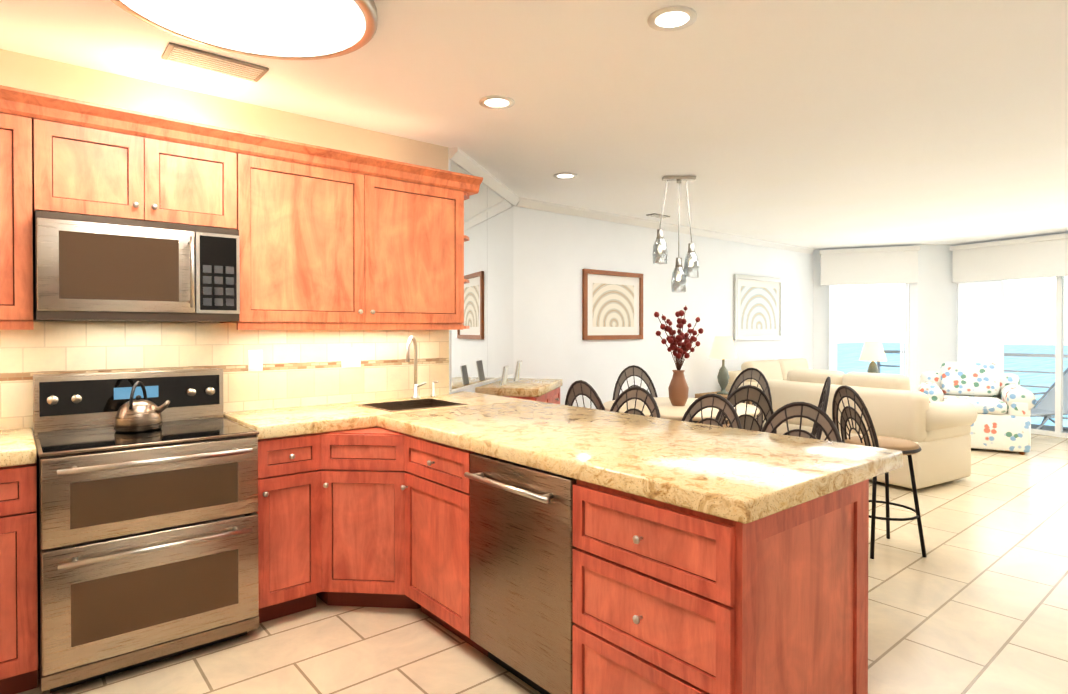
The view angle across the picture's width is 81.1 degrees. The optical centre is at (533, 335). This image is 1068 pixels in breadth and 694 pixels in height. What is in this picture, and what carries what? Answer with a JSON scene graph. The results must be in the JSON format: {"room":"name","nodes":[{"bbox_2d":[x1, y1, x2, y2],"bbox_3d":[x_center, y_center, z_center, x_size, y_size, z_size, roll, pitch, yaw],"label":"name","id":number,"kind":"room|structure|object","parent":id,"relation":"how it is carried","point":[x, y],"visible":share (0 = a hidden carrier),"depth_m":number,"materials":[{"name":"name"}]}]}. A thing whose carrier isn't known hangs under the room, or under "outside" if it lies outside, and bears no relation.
{"room":"dining room and kitchen","nodes":[
{"label":"dining room and kitchen","id":0,"kind":"room"},
{"bbox_2d":[0,49,447,430],"bbox_3d":[-1.822,0.046,3.198,3.170,2.580,0.120,0,1,-40],"label":"wall","id":1,"kind":"structure","parent":0,"point":[38,74],"depth_m":3.19,"materials":[{"name":"paint"}]},
{"bbox_2d":[0,85,35,324],"bbox_3d":[-2.494,-0.507,2.318,0.976,0.903,0.345,0,1,-40],"label":"upper cabinet","id":2,"kind":"object","parent":1,"relation":"attached to","point":[17,106],"depth_m":2.47,"materials":[{"name":"brown wood"}]},
{"bbox_2d":[36,93,239,232],"bbox_3d":[-1.827,-0.735,2.878,0.760,0.458,0.345,0,1,-40],"label":"upper cabinet","id":3,"kind":"object","parent":1,"relation":"attached to","point":[92,159],"depth_m":2.72,"materials":[{"name":"brown wood"}]},
{"bbox_2d":[33,210,239,321],"bbox_3d":[-1.788,-0.282,2.836,0.754,0.433,0.465,0,1,-40],"label":"microwave","id":4,"kind":"object","parent":3,"relation":"attached to","point":[91,268],"visible":1,"depth_m":2.67,"materials":[{"name":"silver metal"}]},
{"bbox_2d":[0,322,448,429],"bbox_3d":[-1.778,0.172,3.151,3.156,0.470,0.009,0,1,-40],"label":"tile backsplash","id":5,"kind":"structure","parent":1,"relation":"attached to","point":[302,368],"depth_m":3.33,"materials":[{"name":"tile"}]},
{"bbox_2d":[248,350,262,371],"bbox_3d":[-1.505,0.137,3.368,0.075,0.115,0.007,0,1,-40],"label":"electrical outlet plate","id":6,"kind":"object","parent":5,"relation":"attached to","point":[255,357],"depth_m":3.37,"materials":[{"name":"white plastic"}]},
{"bbox_2d":[341,348,360,367],"bbox_3d":[-1.089,0.134,3.718,0.120,0.115,0.007,0,1,-40],"label":"electrical outlet plate","id":7,"kind":"object","parent":5,"relation":"attached to","point":[350,357],"depth_m":3.71,"materials":[{"name":"white plastic"}]},
{"bbox_2d":[220,131,379,324],"bbox_3d":[-1.263,-0.517,3.354,0.706,0.903,0.345,0,1,-40],"label":"upper cabinet","id":8,"kind":"object","parent":1,"relation":"attached to","point":[331,239],"depth_m":3.21,"materials":[{"name":"brown wood"}]},
{"bbox_2d":[380,158,467,324],"bbox_3d":[-0.811,-0.520,3.734,0.706,0.903,0.345,0,1,-40],"label":"upper cabinet","id":9,"kind":"object","parent":1,"relation":"attached to","point":[422,237],"depth_m":3.64,"materials":[{"name":"brown wood"}]},
{"bbox_2d":[448,147,512,393],"bbox_3d":[-0.420,0.030,5.011,0.096,2.580,1.702,0,1,13],"label":"niche","id":10,"kind":"object","parent":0,"point":[470,389],"visible":0.07,"depth_m":4.21,"materials":[{"name":"paint"}]},
{"bbox_2d":[450,161,513,391],"bbox_3d":[-0.373,-0.400,4.965,0.009,1.550,1.601,0,1,13],"label":"mirror panel","id":11,"kind":"object","parent":10,"relation":"attached to","point":[482,349],"visible":0.91,"depth_m":4.92,"materials":[{"name":"white"}]},
{"bbox_2d":[0,0,1067,249],"bbox_3d":[2.974,-1.309,4.886,13.100,0.100,6.250,0,1,-40],"label":"ceiling","id":12,"kind":"structure","parent":0,"point":[824,124],"depth_m":3.27,"materials":[{"name":"paint"}]},
{"bbox_2d":[161,42,268,81],"bbox_3d":[-1.443,-1.232,2.832,0.405,0.015,0.180,0,1,-40],"label":"ceiling vent","id":13,"kind":"object","parent":12,"relation":"in","point":[185,55],"visible":1,"depth_m":2.81,"materials":[{"name":"grey metal"}]},
{"bbox_2d":[111,0,376,59],"bbox_3d":[-1.054,-1.204,2.265,0.956,0.061,0.880,0,1,-40],"label":"oval ceiling light","id":14,"kind":"object","parent":12,"relation":"attached to","point":[298,29],"visible":1,"depth_m":2.36,"materials":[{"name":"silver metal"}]},
{"bbox_2d":[479,95,514,108],"bbox_3d":[-0.198,-1.241,3.325,0.188,0.007,0.188,0,1,23],"label":"recessed light","id":15,"kind":"object","parent":12,"relation":"in","point":[493,101],"depth_m":3.32,"materials":[{"name":"white"}]},
{"bbox_2d":[553,172,576,178],"bbox_3d":[0.247,-1.255,4.913,0.188,0.007,0.188,0,1,41],"label":"recessed light","id":16,"kind":"object","parent":12,"relation":"in","point":[565,175],"depth_m":4.90,"materials":[{"name":"white"}]},
{"bbox_2d":[646,213,669,217],"bbox_3d":[1.322,-1.268,6.633,0.260,0.012,0.110,0,1,-40],"label":"ceiling vent","id":17,"kind":"object","parent":12,"relation":"in","point":[657,215],"visible":0.96,"depth_m":6.59,"materials":[{"name":"grey metal"}]},
{"bbox_2d":[647,6,696,31],"bbox_3d":[0.538,-1.232,2.432,0.188,0.007,0.188,0,1,41],"label":"recessed light","id":18,"kind":"object","parent":12,"relation":"in","point":[670,18],"depth_m":2.43,"materials":[{"name":"white"}]},
{"bbox_2d":[653,176,698,291],"bbox_3d":[1.127,-0.802,4.959,0.370,0.914,0.120,0,1,-1],"label":"pendant light","id":19,"kind":"object","parent":12,"relation":"hanging from","point":[691,262],"visible":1,"depth_m":4.94,"materials":[{"name":"silver metal"}]},
{"bbox_2d":[17,434,1067,693],"bbox_3d":[2.421,1.360,4.426,11.630,0.070,5.820,0,1,-40],"label":"floor","id":20,"kind":"structure","parent":0,"point":[975,600],"depth_m":2.84,"materials":[{"name":"tile"}]},
{"bbox_2d":[0,463,37,693],"bbox_3d":[-2.242,0.909,2.367,0.544,0.868,0.617,0,1,-40],"label":"base cabinet","id":21,"kind":"object","parent":20,"relation":"on","point":[18,484],"depth_m":2.28,"materials":[{"name":"brown wood"}]},
{"bbox_2d":[0,428,36,466],"bbox_3d":[-2.399,0.444,2.214,0.976,0.060,0.622,0,1,-40],"label":"countertop","id":22,"kind":"structure","parent":21,"relation":"on","point":[17,446],"depth_m":2.29,"materials":[{"name":"stone"}]},
{"bbox_2d":[33,368,258,692],"bbox_3d":[-1.694,0.758,2.733,0.760,1.165,0.755,0,1,-40],"label":"range","id":23,"kind":"object","parent":20,"relation":"on","point":[147,547],"visible":0.98,"depth_m":2.51,"materials":[{"name":"silver metal"}]},
{"bbox_2d":[114,381,169,432],"bbox_3d":[-1.744,0.312,2.784,0.223,0.217,0.184,0,1,-10],"label":"kettle","id":24,"kind":"object","parent":23,"relation":"on","point":[138,414],"visible":1,"depth_m":2.72,"materials":[{"name":"silver metal"}]},
{"bbox_2d":[257,434,311,622],"bbox_3d":[-1.302,0.902,3.135,0.347,0.868,0.652,0,1,-40],"label":"base cabinet","id":25,"kind":"object","parent":20,"relation":"on","point":[284,513],"depth_m":2.89,"materials":[{"name":"brown wood"}]},
{"bbox_2d":[312,427,406,607],"bbox_3d":[-0.706,0.900,3.438,1.154,0.868,0.955,0,1,-40],"label":"base cabinet","id":26,"kind":"object","parent":20,"relation":"on","point":[356,472],"depth_m":2.98,"materials":[{"name":"brown wood"}]},
{"bbox_2d":[223,403,375,439],"bbox_3d":[-1.221,0.435,3.205,0.566,0.060,0.622,0,1,-40],"label":"countertop","id":27,"kind":"structure","parent":26,"relation":"on","point":[300,420],"depth_m":3.07,"materials":[{"name":"stone"}]},
{"bbox_2d":[344,391,902,523],"bbox_3d":[0.015,0.435,2.990,1.030,0.063,2.841,0,1,-40],"label":"countertop","id":28,"kind":"structure","parent":26,"relation":"on","point":[744,476],"depth_m":2.25,"materials":[{"name":"stone"}]},
{"bbox_2d":[406,336,426,398],"bbox_3d":[-0.727,0.199,3.833,0.101,0.396,0.208,0,1,5],"label":"faucet","id":29,"kind":"object","parent":28,"relation":"on","point":[415,384],"visible":1,"depth_m":3.90,"materials":[{"name":"silver metal"}]},
{"bbox_2d":[430,381,438,396],"bbox_3d":[-0.632,0.344,3.984,0.036,0.105,0.078,0,1,-40],"label":"soap dispenser","id":30,"kind":"object","parent":28,"relation":"on","point":[433,389],"visible":1,"depth_m":3.99,"materials":[{"name":"silver metal"}]},
{"bbox_2d":[400,435,487,656],"bbox_3d":[-0.169,0.903,3.007,0.815,0.868,0.594,0,1,-40],"label":"base cabinet","id":31,"kind":"object","parent":20,"relation":"on","point":[435,490],"depth_m":2.75,"materials":[{"name":"brown wood"}]},
{"bbox_2d":[475,378,562,403],"bbox_3d":[-0.088,0.853,5.069,0.502,0.932,0.935,0,1,13],"label":"buffet","id":32,"kind":"object","parent":20,"relation":"on","point":[544,390],"visible":0.27,"depth_m":4.75,"materials":[{"name":"beige stone"}]},
{"bbox_2d":[501,366,508,385],"bbox_3d":[-0.228,0.314,4.864,0.039,0.150,0.110,0,1,14],"label":"photo frame","id":33,"kind":"object","parent":32,"relation":"on","point":[505,373],"depth_m":4.84,"materials":[{"name":"white"}]},
{"bbox_2d":[514,361,521,381],"bbox_3d":[-0.133,0.301,5.253,0.042,0.170,0.130,0,1,14],"label":"photo frame","id":34,"kind":"object","parent":32,"relation":"on","point":[519,363],"depth_m":5.22,"materials":[{"name":"white"}]},
{"bbox_2d":[464,453,576,693],"bbox_3d":[0.144,0.910,2.487,0.686,0.865,0.598,0,1,-40],"label":"dishwasher","id":35,"kind":"object","parent":20,"relation":"on","point":[522,547],"visible":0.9,"depth_m":2.27,"materials":[{"name":"silver metal"}]},
{"bbox_2d":[565,380,604,409],"bbox_3d":[0.500,0.816,4.426,0.492,1.022,0.487,0,1,-40],"label":"dining chair","id":36,"kind":"object","parent":20,"relation":"on","point":[578,388],"visible":0.04,"depth_m":4.27,"materials":[{"name":"brown wicker"}]},
{"bbox_2d":[612,365,657,399],"bbox_3d":[1.003,0.803,5.813,0.487,1.022,0.492,0,1,-10],"label":"dining chair","id":37,"kind":"object","parent":20,"relation":"on","point":[630,371],"visible":0.21,"depth_m":6.02,"materials":[{"name":"brown wicker"}]},
{"bbox_2d":[610,387,660,417],"bbox_3d":[0.465,0.823,3.639,0.458,1.021,0.447,0,1,-42],"label":"bar stool","id":38,"kind":"object","parent":20,"relation":"on","point":[638,393],"visible":0.17,"depth_m":3.77,"materials":[{"name":"brown wicker"}]},
{"bbox_2d":[603,397,759,422],"bbox_3d":[1.152,0.940,4.976,1.220,0.760,1.220,0,1,-40],"label":"dining table","id":39,"kind":"object","parent":20,"relation":"on","point":[667,409],"visible":0.33,"depth_m":4.78,"materials":[{"name":"beige wood"}]},
{"bbox_2d":[654,306,702,405],"bbox_3d":[1.179,0.157,4.986,0.344,0.803,0.424,0,1,-40],"label":"centrepiece","id":40,"kind":"object","parent":39,"relation":"on","point":[678,388],"visible":1,"depth_m":4.93,"materials":[{"name":"red plant"}]},
{"bbox_2d":[681,394,741,428],"bbox_3d":[0.800,0.827,3.241,0.458,1.021,0.447,0,1,-38],"label":"bar stool","id":41,"kind":"object","parent":20,"relation":"on","point":[724,406],"visible":0.27,"depth_m":3.35,"materials":[{"name":"black metal"}]},
{"bbox_2d":[572,479,868,693],"bbox_3d":[0.624,0.912,2.091,0.780,0.868,0.616,0,1,-40],"label":"base cabinet","id":42,"kind":"object","parent":20,"relation":"on","point":[667,598],"depth_m":1.84,"materials":[{"name":"brown wood"}]},
{"bbox_2d":[695,391,751,423],"bbox_3d":[2.250,0.998,7.415,0.500,0.600,0.450,0,1,-40],"label":"end table","id":43,"kind":"object","parent":20,"relation":"on","point":[702,394],"visible":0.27,"depth_m":7.38,"materials":[{"name":"brown wood"}]},
{"bbox_2d":[709,337,737,394],"bbox_3d":[2.250,0.357,7.409,0.340,0.680,0.340,0,1,-40],"label":"table lamp","id":44,"kind":"object","parent":43,"relation":"on","point":[723,348],"visible":0.98,"depth_m":7.33,"materials":[{"name":"grey fabric"}]},
{"bbox_2d":[715,385,776,433],"bbox_3d":[1.301,0.819,4.136,0.487,1.022,0.492,0,1,-10],"label":"dining chair","id":45,"kind":"object","parent":20,"relation":"on","point":[755,395],"visible":0.17,"depth_m":3.92,"materials":[{"name":"brown wicker"}]},
{"bbox_2d":[723,368,771,429],"bbox_3d":[1.804,0.806,5.523,0.492,1.022,0.487,0,1,-40],"label":"dining chair","id":46,"kind":"object","parent":20,"relation":"on","point":[757,375],"visible":0.17,"depth_m":5.63,"materials":[{"name":"brown wicker"}]},
{"bbox_2d":[725,358,808,419],"bbox_3d":[3.339,0.792,8.153,1.980,0.938,0.840,0,1,-40],"label":"sofa","id":47,"kind":"object","parent":20,"relation":"on","point":[779,369],"visible":0.12,"depth_m":8.02,"materials":[{"name":"beige fabric"}]},
{"bbox_2d":[761,402,842,442],"bbox_3d":[1.134,0.830,2.844,0.447,1.021,0.458,1,1,45],"label":"bar stool","id":48,"kind":"object","parent":20,"relation":"on","point":[821,419],"visible":0.15,"depth_m":2.98,"materials":[{"name":"black metal"}]},
{"bbox_2d":[812,376,830,439],"bbox_3d":[1.953,0.814,4.684,0.492,1.022,0.487,0,1,20],"label":"dining chair","id":49,"kind":"object","parent":20,"relation":"on","point":[822,405],"visible":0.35,"depth_m":4.55,"materials":[{"name":"brown wicker"}]},
{"bbox_2d":[761,368,976,488],"bbox_3d":[3.166,0.811,6.089,0.940,0.938,1.680,0,1,-31],"label":"sofa","id":50,"kind":"object","parent":20,"relation":"on","point":[937,432],"visible":0.69,"depth_m":5.46,"materials":[{"name":"beige fabric"}]},
{"bbox_2d":[832,385,926,558],"bbox_3d":[2.151,0.821,3.892,0.458,1.021,0.447,0,1,-5],"label":"bar stool","id":51,"kind":"object","parent":20,"relation":"on","point":[908,448],"visible":0.77,"depth_m":3.78,"materials":[{"name":"black metal"}]},
{"bbox_2d":[916,362,1035,454],"bbox_3d":[5.150,0.815,7.352,1.080,0.968,0.900,0,1,30],"label":"floral armchair","id":52,"kind":"object","parent":20,"relation":"on","point":[1003,404],"visible":0.62,"depth_m":6.99,"materials":[{"name":"fabric"}]},
{"bbox_3d":[4.631,0.987,8.529,0.400,0.600,0.400,0,1,-40],"label":"end table","id":53,"kind":"object","parent":20,"relation":"on","visible":0},
{"bbox_2d":[859,341,886,372],"bbox_3d":[4.631,0.387,8.524,0.340,0.600,0.340,0,1,-40],"label":"table lamp","id":54,"kind":"object","parent":53,"relation":"on","point":[872,351],"visible":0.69,"depth_m":8.43,"materials":[{"name":"grey fabric"}]},
{"bbox_2d":[513,206,812,408],"bbox_3d":[1.989,0.005,7.670,5.799,2.580,0.120,0,1,-40],"label":"wall","id":55,"kind":"structure","parent":0,"point":[554,254],"depth_m":6.87,"materials":[{"name":"paint"}]},
{"bbox_2d":[582,269,642,339],"bbox_3d":[0.849,-0.315,6.606,0.910,0.720,0.030,0,1,-40],"label":"picture","id":56,"kind":"object","parent":55,"relation":"attached to","point":[612,305],"visible":0.92,"depth_m":6.58,"materials":[{"name":"brown wood"}]},
{"bbox_2d":[449,147,813,253],"bbox_3d":[1.802,-1.238,6.772,6.986,0.075,1.037,0,1,-40],"label":"crown molding","id":57,"kind":"structure","parent":55,"relation":"attached to","point":[463,160],"depth_m":6.29,"materials":[{"name":"white"}]},
{"bbox_2d":[733,274,782,339],"bbox_3d":[3.057,-0.367,8.463,1.200,0.860,0.030,0,1,-40],"label":"picture","id":58,"kind":"object","parent":55,"relation":"attached to","point":[758,307],"visible":1,"depth_m":8.44,"materials":[{"name":"white paper"}]},
{"bbox_2d":[813,245,917,390],"bbox_3d":[4.900,-0.009,9.278,1.368,2.580,0.120,0,1,23],"label":"wall","id":59,"kind":"structure","parent":0,"point":[820,327],"depth_m":9.43,"materials":[{"name":"paint"}]},
{"bbox_2d":[819,246,919,285],"bbox_3d":[4.877,-1.006,9.112,1.288,0.515,0.183,0,1,23],"label":"valance","id":60,"kind":"object","parent":59,"relation":"attached to","point":[881,265],"visible":1,"depth_m":9.05,"materials":[{"name":"white fabric"}]},
{"bbox_2d":[917,245,956,385],"bbox_3d":[5.790,-0.007,9.020,0.568,2.580,0.120,0,1,-1],"label":"wall","id":61,"kind":"structure","parent":0,"point":[937,322],"depth_m":8.96,"materials":[{"name":"paint"}]},
{"bbox_2d":[827,283,908,377],"bbox_3d":[4.947,0.156,9.260,1.066,2.246,0.061,0,1,23],"label":"window","id":62,"kind":"structure","parent":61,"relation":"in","point":[906,283],"depth_m":9.42,"materials":[{"name":"white"}]},
{"bbox_2d":[829,283,908,376],"bbox_3d":[4.898,0.255,9.146,1.039,1.994,0.079,0,1,23],"label":"window blinds","id":63,"kind":"object","parent":62,"relation":"attached to","point":[832,330],"visible":0.6,"depth_m":9.29,"materials":[{"name":"white plastic"}]},
{"bbox_2d":[957,232,1067,361],"bbox_3d":[7.033,0.009,7.235,0.120,2.580,3.950,0,1,-27],"label":"wall","id":64,"kind":"structure","parent":0,"point":[957,283],"depth_m":8.84,"materials":[{"name":"paint"}]},
{"bbox_2d":[950,233,1067,282],"bbox_3d":[6.844,-0.989,7.258,0.183,0.515,3.720,0,1,-27],"label":"valance","id":65,"kind":"object","parent":64,"relation":"attached to","point":[1034,257],"visible":0.9,"depth_m":8.20,"materials":[{"name":"white fabric"}]},
{"bbox_2d":[969,277,1067,437],"bbox_3d":[6.944,0.173,7.410,0.108,2.246,3.437,0,1,-28],"label":"window","id":66,"kind":"structure","parent":64,"relation":"in","point":[1059,357],"depth_m":7.91,"materials":[{"name":"white"}]},
{"bbox_2d":[958,281,1003,372],"bbox_3d":[6.175,0.260,8.629,0.079,1.994,0.539,0,1,-27],"label":"window blinds","id":67,"kind":"object","parent":66,"relation":"attached to","point":[980,322],"visible":0.62,"depth_m":8.59,"materials":[{"name":"white fabric"}]},
{"label":"outside","id":68,"kind":"structure","parent":0,"visible":0},
{"bbox_2d":[837,342,1067,426],"bbox_3d":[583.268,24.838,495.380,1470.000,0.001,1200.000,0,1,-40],"label":"sea","id":69,"kind":"structure","parent":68,"point":[848,357],"depth_m":539.52,"materials":[{"name":"blue liquid"}]},
{"bbox_2d":[1031,424,1067,432],"bbox_3d":[6.839,1.456,8.162,3.000,0.170,6.250,0,1,-40],"label":"floor","id":70,"kind":"structure","parent":68,"point":[1044,427],"depth_m":9.20,"materials":[{"name":"concrete"}]},
{"bbox_2d":[877,350,1067,418],"bbox_3d":[7.904,0.822,9.065,0.070,1.079,5.470,0,1,-40],"label":"balcony railing","id":71,"kind":"object","parent":70,"relation":"on","point":[1005,354],"visible":0.06,"depth_m":9.52,"materials":[{"name":"white metal"}]},
{"bbox_2d":[1030,368,1067,429],"bbox_3d":[7.131,0.889,8.614,1.328,0.976,0.652,0,1,-5],"label":"lounge chair","id":72,"kind":"object","parent":70,"relation":"on","point":[1045,407],"visible":0.46,"depth_m":8.78,"materials":[{"name":"grey"}]}
]}

